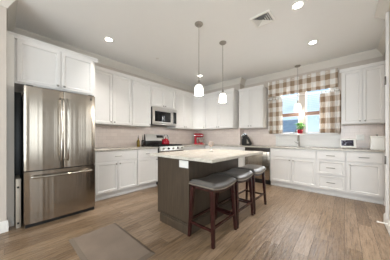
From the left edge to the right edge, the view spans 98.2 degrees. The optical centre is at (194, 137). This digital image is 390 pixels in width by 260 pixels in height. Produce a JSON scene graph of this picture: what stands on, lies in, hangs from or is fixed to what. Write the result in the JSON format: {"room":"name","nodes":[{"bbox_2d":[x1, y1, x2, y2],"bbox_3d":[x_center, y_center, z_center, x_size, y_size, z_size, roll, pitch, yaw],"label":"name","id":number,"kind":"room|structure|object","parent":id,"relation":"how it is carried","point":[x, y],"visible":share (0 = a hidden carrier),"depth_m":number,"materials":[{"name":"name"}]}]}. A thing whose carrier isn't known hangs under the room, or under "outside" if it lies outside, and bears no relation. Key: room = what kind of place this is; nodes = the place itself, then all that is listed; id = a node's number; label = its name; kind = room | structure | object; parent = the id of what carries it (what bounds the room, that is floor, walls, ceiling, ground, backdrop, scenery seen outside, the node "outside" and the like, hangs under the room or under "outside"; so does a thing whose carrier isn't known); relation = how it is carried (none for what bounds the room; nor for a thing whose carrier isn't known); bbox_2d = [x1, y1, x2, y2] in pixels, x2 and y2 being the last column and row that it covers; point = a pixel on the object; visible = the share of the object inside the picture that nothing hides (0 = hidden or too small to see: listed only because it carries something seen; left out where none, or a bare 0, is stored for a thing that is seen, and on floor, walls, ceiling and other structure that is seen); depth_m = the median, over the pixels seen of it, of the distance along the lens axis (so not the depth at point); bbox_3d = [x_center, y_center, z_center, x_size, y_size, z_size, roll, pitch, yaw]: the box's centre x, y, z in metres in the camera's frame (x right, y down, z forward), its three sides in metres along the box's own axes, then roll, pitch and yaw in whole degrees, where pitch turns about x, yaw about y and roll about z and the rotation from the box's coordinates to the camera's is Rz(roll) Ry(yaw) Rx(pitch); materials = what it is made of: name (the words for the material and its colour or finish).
{"room":"kitchen","nodes":[
{"label":"kitchen","id":0,"kind":"room"},
{"bbox_2d":[0,6,6,221],"bbox_3d":[-3.987,-0.280,0.737,0.950,2.780,4.220,0,0,41],"label":"wall","id":1,"kind":"structure","parent":0,"point":[3,11],"depth_m":1.99,"materials":[{"name":"paint"}]},
{"bbox_2d":[0,218,8,233],"bbox_3d":[-3.592,1.045,0.531,0.116,0.130,4.036,0,0,41],"label":"baseboard","id":2,"kind":"structure","parent":1,"relation":"attached to","point":[4,225],"depth_m":1.98,"materials":[{"name":"paint"}]},
{"bbox_2d":[0,0,389,91],"bbox_3d":[-0.904,-1.603,1.281,4.551,0.136,8.721,0,0,41],"label":"trim","id":3,"kind":"structure","parent":1,"relation":"attached to","point":[383,6],"depth_m":3.52,"materials":[{"name":"paint"}]},
{"bbox_2d":[21,63,194,147],"bbox_3d":[-1.272,-0.280,4.410,0.150,2.780,4.880,0,0,41],"label":"wall","id":4,"kind":"structure","parent":0,"point":[96,64],"depth_m":4.22,"materials":[{"name":"paint"}]},
{"bbox_2d":[7,30,97,95],"bbox_3d":[-2.227,-1.010,2.687,0.700,0.620,1.020,0,0,41],"label":"upper cabinet","id":5,"kind":"object","parent":4,"relation":"attached to","point":[37,63],"visible":0.98,"depth_m":2.42,"materials":[{"name":"paint"}]},
{"bbox_2d":[94,65,132,125],"bbox_3d":[-1.755,-0.795,3.461,0.380,1.070,0.818,0,0,41],"label":"upper cabinet","id":6,"kind":"object","parent":4,"relation":"attached to","point":[113,89],"visible":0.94,"depth_m":3.37,"materials":[{"name":"paint"}]},
{"bbox_2d":[126,76,151,126],"bbox_3d":[-1.321,-0.795,3.952,0.380,1.070,0.492,0,0,41],"label":"upper cabinet","id":7,"kind":"object","parent":4,"relation":"attached to","point":[141,88],"visible":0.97,"depth_m":3.85,"materials":[{"name":"paint"}]},
{"bbox_2d":[95,125,197,147],"bbox_3d":[-1.037,-0.040,4.556,0.008,0.500,3.410,0,0,41],"label":"backsplash","id":8,"kind":"structure","parent":4,"relation":"attached to","point":[106,136],"depth_m":4.00,"materials":[{"name":"tile"}]},
{"bbox_2d":[151,82,175,109],"bbox_3d":[-0.906,-1.040,4.420,0.380,0.580,0.760,0,0,41],"label":"upper cabinet","id":9,"kind":"object","parent":4,"relation":"attached to","point":[162,96],"visible":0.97,"depth_m":4.28,"materials":[{"name":"paint"}]},
{"bbox_2d":[151,106,176,125],"bbox_3d":[-0.877,-0.532,4.394,0.444,0.425,0.756,0,0,41],"label":"microwave","id":10,"kind":"object","parent":9,"relation":"attached to","point":[160,116],"visible":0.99,"depth_m":4.23,"materials":[{"name":"silver metal"}]},
{"bbox_2d":[167,89,193,129],"bbox_3d":[-0.410,-0.795,4.982,0.380,1.070,0.740,0,0,41],"label":"upper cabinet","id":11,"kind":"object","parent":4,"relation":"attached to","point":[183,99],"visible":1,"depth_m":4.84,"materials":[{"name":"paint"}]},
{"bbox_2d":[186,94,209,129],"bbox_3d":[0.117,-0.795,5.390,0.632,1.070,0.632,0,0,41],"label":"upper cabinet","id":12,"kind":"object","parent":4,"relation":"attached to","point":[198,101],"visible":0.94,"depth_m":5.17,"materials":[{"name":"paint"}]},
{"bbox_2d":[0,181,389,259],"bbox_3d":[0.415,1.160,0.167,8.400,0.100,9.200,0,0,41],"label":"floor","id":13,"kind":"structure","parent":0,"point":[293,224],"depth_m":1.98,"materials":[{"name":"brown wood"}]},
{"bbox_2d":[7,33,13,226],"bbox_3d":[-2.552,-0.105,2.330,0.670,2.430,0.064,0,0,41],"label":"end panel","id":14,"kind":"object","parent":13,"relation":"on","point":[10,38],"visible":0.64,"depth_m":2.11,"materials":[{"name":"paint"}]},
{"bbox_2d":[15,175,20,227],"bbox_3d":[-2.298,0.810,2.191,0.354,0.600,0.044,0,0,41],"label":"step stool","id":15,"kind":"object","parent":13,"relation":"on","point":[17,177],"visible":1,"depth_m":2.08,"materials":[{"name":"grey metal"}]},
{"bbox_2d":[14,84,94,228],"bbox_3d":[-2.123,0.229,2.566,0.960,1.762,0.850,0,0,41],"label":"refrigerator","id":16,"kind":"object","parent":13,"relation":"on","point":[54,130],"visible":0.96,"depth_m":2.28,"materials":[{"name":"silver metal"}]},
{"bbox_2d":[69,223,155,259],"bbox_3d":[-0.875,1.100,1.724,0.885,0.018,0.500,0,0,41],"label":"floor mat","id":17,"kind":"object","parent":13,"relation":"on","point":[109,242],"visible":1,"depth_m":1.71,"materials":[{"name":"brown fabric"}]},
{"bbox_2d":[94,149,136,200],"bbox_3d":[-1.663,0.675,3.361,0.650,0.870,0.790,0,0,41],"label":"base cabinet","id":18,"kind":"object","parent":13,"relation":"on","point":[115,171],"visible":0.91,"depth_m":3.13,"materials":[{"name":"paint"}]},
{"bbox_2d":[95,146,158,151],"bbox_3d":[-1.495,0.225,3.560,0.627,0.030,1.312,0,0,41],"label":"countertop","id":19,"kind":"structure","parent":18,"relation":"on","point":[133,147],"depth_m":3.30,"materials":[{"name":"grey stone"}]},
{"bbox_2d":[135,148,157,190],"bbox_3d":[-1.230,0.675,3.852,0.650,0.870,0.520,0,0,41],"label":"base cabinet","id":20,"kind":"object","parent":13,"relation":"on","point":[147,165],"visible":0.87,"depth_m":3.64,"materials":[{"name":"paint"}]},
{"bbox_2d":[144,134,183,184],"bbox_3d":[-0.765,0.496,4.295,0.721,1.168,0.752,0,0,41],"label":"range","id":21,"kind":"object","parent":13,"relation":"on","point":[153,140],"visible":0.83,"depth_m":4.24,"materials":[{"name":"silver metal"}]},
{"bbox_2d":[162,135,169,143],"bbox_3d":[-0.753,0.043,4.340,0.203,0.252,0.229,0,0,-10],"label":"kettle","id":22,"kind":"object","parent":21,"relation":"on","point":[164,141],"visible":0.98,"depth_m":4.28,"materials":[{"name":"red metal"}]},
{"bbox_2d":[184,146,196,150],"bbox_3d":[-0.351,0.675,4.844,0.650,0.870,0.610,0,0,41],"label":"base cabinet","id":23,"kind":"object","parent":13,"relation":"on","point":[189,147],"visible":0.12,"depth_m":4.69,"materials":[{"name":"paint"}]},
{"bbox_2d":[150,149,262,234],"bbox_3d":[0.220,0.660,2.422,1.020,0.900,1.340,0,0,41],"label":"kitchen island","id":24,"kind":"object","parent":13,"relation":"on","point":[173,180],"visible":0.77,"depth_m":2.12,"materials":[{"name":"brown wood"}]},
{"bbox_2d":[179,160,187,167],"bbox_3d":[-0.134,0.310,1.980,0.150,0.085,0.009,0,0,41],"label":"outlet plate","id":25,"kind":"object","parent":24,"relation":"attached to","point":[184,164],"visible":1,"depth_m":1.98,"materials":[{"name":"white plastic"}]},
{"bbox_2d":[150,149,262,162],"bbox_3d":[0.220,0.225,2.422,1.020,0.030,1.340,0,0,41],"label":"island countertop","id":26,"kind":"structure","parent":24,"relation":"on","point":[201,155],"depth_m":2.11,"materials":[{"name":"stone"}]},
{"bbox_2d":[208,141,213,151],"bbox_3d":[0.242,0.133,2.537,0.080,0.155,0.080,0,0,41],"label":"goblet","id":27,"kind":"object","parent":26,"relation":"on","point":[211,143],"visible":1,"depth_m":2.51,"materials":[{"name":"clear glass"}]},
{"bbox_2d":[188,173,236,249],"bbox_3d":[0.213,0.786,1.977,0.362,0.648,0.496,0,0,41],"label":"bar stool","id":28,"kind":"object","parent":13,"relation":"on","point":[214,183],"visible":1,"depth_m":1.89,"materials":[{"name":"brown wood"}]},
{"bbox_2d":[205,146,222,148],"bbox_3d":[0.626,0.675,5.122,0.650,0.870,0.355,0,0,41],"label":"base cabinet","id":29,"kind":"object","parent":13,"relation":"on","point":[206,147],"visible":0.12,"depth_m":4.99,"materials":[{"name":"paint"}]},
{"bbox_2d":[223,146,244,166],"bbox_3d":[1.120,0.675,4.684,0.670,0.870,0.355,0,0,41],"label":"base cabinet","id":30,"kind":"object","parent":13,"relation":"on","point":[241,161],"visible":0.08,"depth_m":4.46,"materials":[{"name":"paint"}]},
{"bbox_2d":[215,168,253,228],"bbox_3d":[0.550,0.786,2.357,0.362,0.648,0.496,0,0,41],"label":"bar stool","id":31,"kind":"object","parent":13,"relation":"on","point":[241,175],"visible":0.71,"depth_m":2.27,"materials":[{"name":"grey leather"}]},
{"bbox_2d":[236,164,266,213],"bbox_3d":[0.895,0.786,2.747,0.362,0.648,0.496,0,0,41],"label":"bar stool","id":32,"kind":"object","parent":13,"relation":"on","point":[257,170],"visible":0.67,"depth_m":2.70,"materials":[{"name":"grey leather"}]},
{"bbox_2d":[245,147,269,184],"bbox_3d":[1.705,0.677,4.365,0.610,0.866,0.592,0,0,41],"label":"dishwasher","id":33,"kind":"object","parent":13,"relation":"on","point":[263,159],"visible":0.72,"depth_m":4.07,"materials":[{"name":"silver metal"}]},
{"bbox_2d":[270,148,316,192],"bbox_3d":[2.270,0.675,3.860,0.885,0.870,0.645,0,0,41],"label":"base cabinet","id":34,"kind":"object","parent":13,"relation":"on","point":[289,168],"visible":0.98,"depth_m":3.61,"materials":[{"name":"paint"}]},
{"bbox_2d":[317,150,345,197],"bbox_3d":[2.765,0.675,3.423,0.435,0.870,0.645,0,0,41],"label":"base cabinet","id":35,"kind":"object","parent":13,"relation":"on","point":[331,165],"visible":0.99,"depth_m":3.20,"materials":[{"name":"paint"}]},
{"bbox_2d":[346,151,384,205],"bbox_3d":[3.126,0.675,3.103,0.530,0.870,0.645,0,0,41],"label":"base cabinet","id":36,"kind":"object","parent":13,"relation":"on","point":[365,171],"visible":0.97,"depth_m":2.90,"materials":[{"name":"paint"}]},
{"bbox_2d":[15,0,384,86],"bbox_3d":[0.415,-1.720,0.167,8.400,0.100,9.200,0,0,41],"label":"ceiling","id":37,"kind":"structure","parent":0,"point":[142,32],"depth_m":2.63,"materials":[{"name":"paint"}]},
{"bbox_2d":[103,36,113,42],"bbox_3d":[-1.465,-1.666,2.872,0.170,0.008,0.170,0,0,41],"label":"recessed light","id":38,"kind":"object","parent":37,"relation":"in","point":[108,39],"visible":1,"depth_m":2.86,"materials":[{"name":"white plastic"}]},
{"bbox_2d":[195,21,202,95],"bbox_3d":[0.057,-1.150,2.479,0.128,1.040,0.128,0,0,41],"label":"pendant light","id":39,"kind":"object","parent":37,"relation":"hanging from","point":[198,88],"visible":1,"depth_m":2.44,"materials":[{"name":"white glass"}]},
{"bbox_2d":[219,41,225,102],"bbox_3d":[0.488,-1.150,2.966,0.128,1.040,0.128,0,0,41],"label":"pendant light","id":40,"kind":"object","parent":37,"relation":"hanging from","point":[222,98],"visible":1,"depth_m":2.92,"materials":[{"name":"white glass"}]},
{"bbox_2d":[250,9,275,28],"bbox_3d":[0.956,-1.661,2.386,0.270,0.018,0.270,0,0,41],"label":"ceiling vent","id":41,"kind":"object","parent":37,"relation":"in","point":[260,20],"visible":1,"depth_m":2.37,"materials":[{"name":"white plastic"}]},
{"bbox_2d":[294,65,300,110],"bbox_3d":[2.385,-1.150,3.925,0.140,1.040,0.140,0,0,41],"label":"pendant light","id":42,"kind":"object","parent":37,"relation":"hanging from","point":[297,107],"visible":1,"depth_m":3.92,"materials":[{"name":"white glass"}]},
{"bbox_2d":[290,0,305,9],"bbox_3d":[1.294,-1.666,2.127,0.170,0.008,0.170,0,0,41],"label":"recessed light","id":43,"kind":"object","parent":37,"relation":"in","point":[298,4],"visible":1,"depth_m":2.11,"materials":[{"name":"white plastic"}]},
{"bbox_2d":[307,39,318,44],"bbox_3d":[2.061,-1.666,2.956,0.170,0.008,0.170,0,0,41],"label":"recessed light","id":44,"kind":"object","parent":37,"relation":"in","point":[312,42],"visible":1,"depth_m":2.95,"materials":[{"name":"white plastic"}]},
{"bbox_2d":[203,84,243,93],"bbox_3d":[0.777,-0.280,5.421,1.580,2.780,0.290,0,0,41],"label":"wall","id":45,"kind":"structure","parent":0,"point":[237,86],"depth_m":5.03,"materials":[{"name":"paint"}]},
{"bbox_2d":[205,88,238,129],"bbox_3d":[0.778,-0.795,4.970,0.980,1.070,0.380,0,0,41],"label":"upper cabinet","id":46,"kind":"object","parent":45,"relation":"attached to","point":[218,115],"visible":1,"depth_m":4.79,"materials":[{"name":"paint"}]},
{"bbox_2d":[240,128,244,144],"bbox_3d":[1.369,-0.040,4.892,0.008,0.500,0.282,0,0,41],"label":"trim","id":47,"kind":"structure","parent":45,"relation":"attached to","point":[242,131],"depth_m":4.85,"materials":[{"name":"tile"}]},
{"bbox_2d":[198,56,383,148],"bbox_3d":[1.883,-0.280,4.544,4.700,2.780,0.458,0,0,41],"label":"wall","id":48,"kind":"structure","parent":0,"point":[377,59],"depth_m":3.99,"materials":[{"name":"paint"}]},
{"bbox_2d":[238,85,267,128],"bbox_3d":[1.589,-0.795,4.603,0.680,1.070,0.435,0,0,41],"label":"upper cabinet","id":49,"kind":"object","parent":48,"relation":"attached to","point":[253,101],"visible":1,"depth_m":4.45,"materials":[{"name":"paint"}]},
{"bbox_2d":[282,94,298,116],"bbox_3d":[2.360,-0.873,4.221,0.410,0.705,0.044,0,0,41],"label":"window blind","id":50,"kind":"object","parent":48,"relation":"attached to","point":[290,114],"visible":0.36,"depth_m":4.19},
{"bbox_2d":[268,68,338,97],"bbox_3d":[2.489,-1.258,4.022,1.426,0.395,0.137,0,0,41],"label":"valance","id":51,"kind":"object","parent":48,"relation":"attached to","point":[326,79],"visible":0.99,"depth_m":3.90,"materials":[{"name":"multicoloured fabric"}]},
{"bbox_2d":[268,89,338,99],"bbox_3d":[2.494,-1.005,4.027,1.434,0.034,0.123,0,0,41],"label":"curtain rod","id":52,"kind":"object","parent":48,"relation":"attached to","point":[335,89],"visible":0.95,"depth_m":3.92,"materials":[{"name":"white plastic"}]},
{"bbox_2d":[268,98,282,133],"bbox_3d":[2.065,-0.562,4.349,0.344,0.914,0.062,0,0,41],"label":"cafe curtain","id":53,"kind":"object","parent":52,"relation":"hanging from","point":[275,107],"visible":1,"depth_m":4.36,"materials":[{"name":"fabric"}]},
{"bbox_2d":[319,89,340,132],"bbox_3d":[2.889,-0.562,3.621,0.364,0.914,0.062,0,0,41],"label":"cafe curtain","id":54,"kind":"object","parent":52,"relation":"hanging from","point":[329,102],"visible":0.99,"depth_m":3.63,"materials":[{"name":"fabric"}]},
{"bbox_2d":[274,87,337,134],"bbox_3d":[2.590,-0.698,4.037,1.270,1.265,0.260,0,0,41],"label":"window","id":55,"kind":"structure","parent":48,"relation":"attached to","point":[302,118],"depth_m":4.01,"materials":[{"name":"paint"}]},
{"bbox_2d":[294,123,305,133],"bbox_3d":[2.514,-0.231,4.002,0.244,0.272,0.211,0,0,-13],"label":"potted plant","id":56,"kind":"object","parent":55,"relation":"on","point":[299,130],"visible":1,"depth_m":3.98,"materials":[{"name":"green plant"}]},
{"bbox_2d":[305,90,325,115],"bbox_3d":[2.783,-0.873,3.847,0.460,0.705,0.044,0,0,41],"label":"window blind","id":57,"kind":"object","parent":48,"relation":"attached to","point":[313,112],"visible":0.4,"depth_m":3.89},
{"bbox_2d":[356,135,363,139],"bbox_3d":[3.293,-0.005,3.367,0.115,0.115,0.009,0,0,41],"label":"outlet plate","id":58,"kind":"object","parent":48,"relation":"attached to","point":[358,137],"visible":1,"depth_m":3.37,"materials":[{"name":"white plastic"}]},
{"bbox_2d":[339,60,384,124],"bbox_3d":[3.171,-0.795,3.237,0.610,1.070,0.385,0,0,41],"label":"upper cabinet","id":59,"kind":"object","parent":48,"relation":"attached to","point":[362,86],"visible":0.97,"depth_m":3.10,"materials":[{"name":"paint"}]},
{"bbox_2d":[388,8,389,219],"bbox_3d":[2.349,-0.280,1.787,0.350,2.780,0.790,0,0,41],"label":"wall","id":60,"kind":"structure","parent":0,"point":[389,8],"depth_m":2.01,"materials":[{"name":"paint"}]},
{"bbox_2d":[384,12,388,218],"bbox_3d":[2.321,-0.265,2.049,0.038,2.490,0.055,0,0,41],"label":"door","id":61,"kind":"structure","parent":60,"relation":"in","point":[386,78],"depth_m":2.03,"materials":[{"name":"paint"}]},
{"bbox_2d":[384,213,389,234],"bbox_3d":[2.343,1.045,1.792,0.366,0.130,0.822,0,0,41],"label":"baseboard","id":62,"kind":"structure","parent":60,"relation":"attached to","point":[385,219],"depth_m":2.02,"materials":[{"name":"paint"}]},
{"label":"outside","id":63,"kind":"structure","parent":0,"visible":0},
{"bbox_3d":[21.601,1.660,24.416,80.000,0.100,54.800,0,0,41],"label":"lawn","id":64,"kind":"structure","parent":63,"visible":0},
{"bbox_2d":[283,120,306,133],"bbox_3d":[5.636,0.085,15.576,7.200,3.050,6.800,0,0,41],"label":"house","id":65,"kind":"structure","parent":64,"relation":"on","point":[288,125],"depth_m":12.41,"materials":[{"name":"blue"}]},
{"bbox_3d":[0.054,0.675,5.373,0.540,0.870,0.720,0,0,41],"label":"base cabinet","id":66,"kind":"object","parent":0,"visible":0},
{"bbox_2d":[182,144,384,151],"bbox_3d":[1.364,0.225,3.991,4.335,0.030,1.610,0,0,41],"label":"countertop","id":67,"kind":"structure","parent":66,"relation":"on","point":[185,145],"depth_m":3.62,"materials":[{"name":"grey stone"}]},
{"bbox_2d":[194,133,203,143],"bbox_3d":[0.126,0.034,5.333,0.333,0.352,0.216,0,0,0],"label":"stand mixer","id":68,"kind":"object","parent":67,"relation":"on","point":[196,135],"visible":0.94,"depth_m":5.28,"materials":[{"name":"red metal"}]},
{"bbox_2d":[242,133,251,144],"bbox_3d":[1.433,0.042,4.699,0.275,0.337,0.103,0,0,41],"label":"knife block","id":69,"kind":"object","parent":67,"relation":"on","point":[245,139],"visible":0.99,"depth_m":4.67,"materials":[{"name":"black plastic"}]},
{"bbox_2d":[296,135,300,146],"bbox_3d":[2.357,0.070,3.913,0.124,0.281,0.195,0,0,41],"label":"faucet","id":70,"kind":"object","parent":67,"relation":"on","point":[298,136],"visible":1,"depth_m":3.93,"materials":[{"name":"silver metal"}]},
{"bbox_2d":[340,139,355,148],"bbox_3d":[2.961,0.114,3.283,0.230,0.191,0.152,0,0,34],"label":"smart display","id":71,"kind":"object","parent":67,"relation":"on","point":[344,143],"visible":1,"depth_m":3.23,"materials":[{"name":"white plastic"}]},
{"bbox_2d":[369,135,384,149],"bbox_3d":[3.255,0.076,3.022,0.176,0.268,0.206,0,0,41],"label":"bread box","id":72,"kind":"object","parent":67,"relation":"on","point":[377,142],"visible":0.94,"depth_m":2.95,"materials":[{"name":"white plastic"}]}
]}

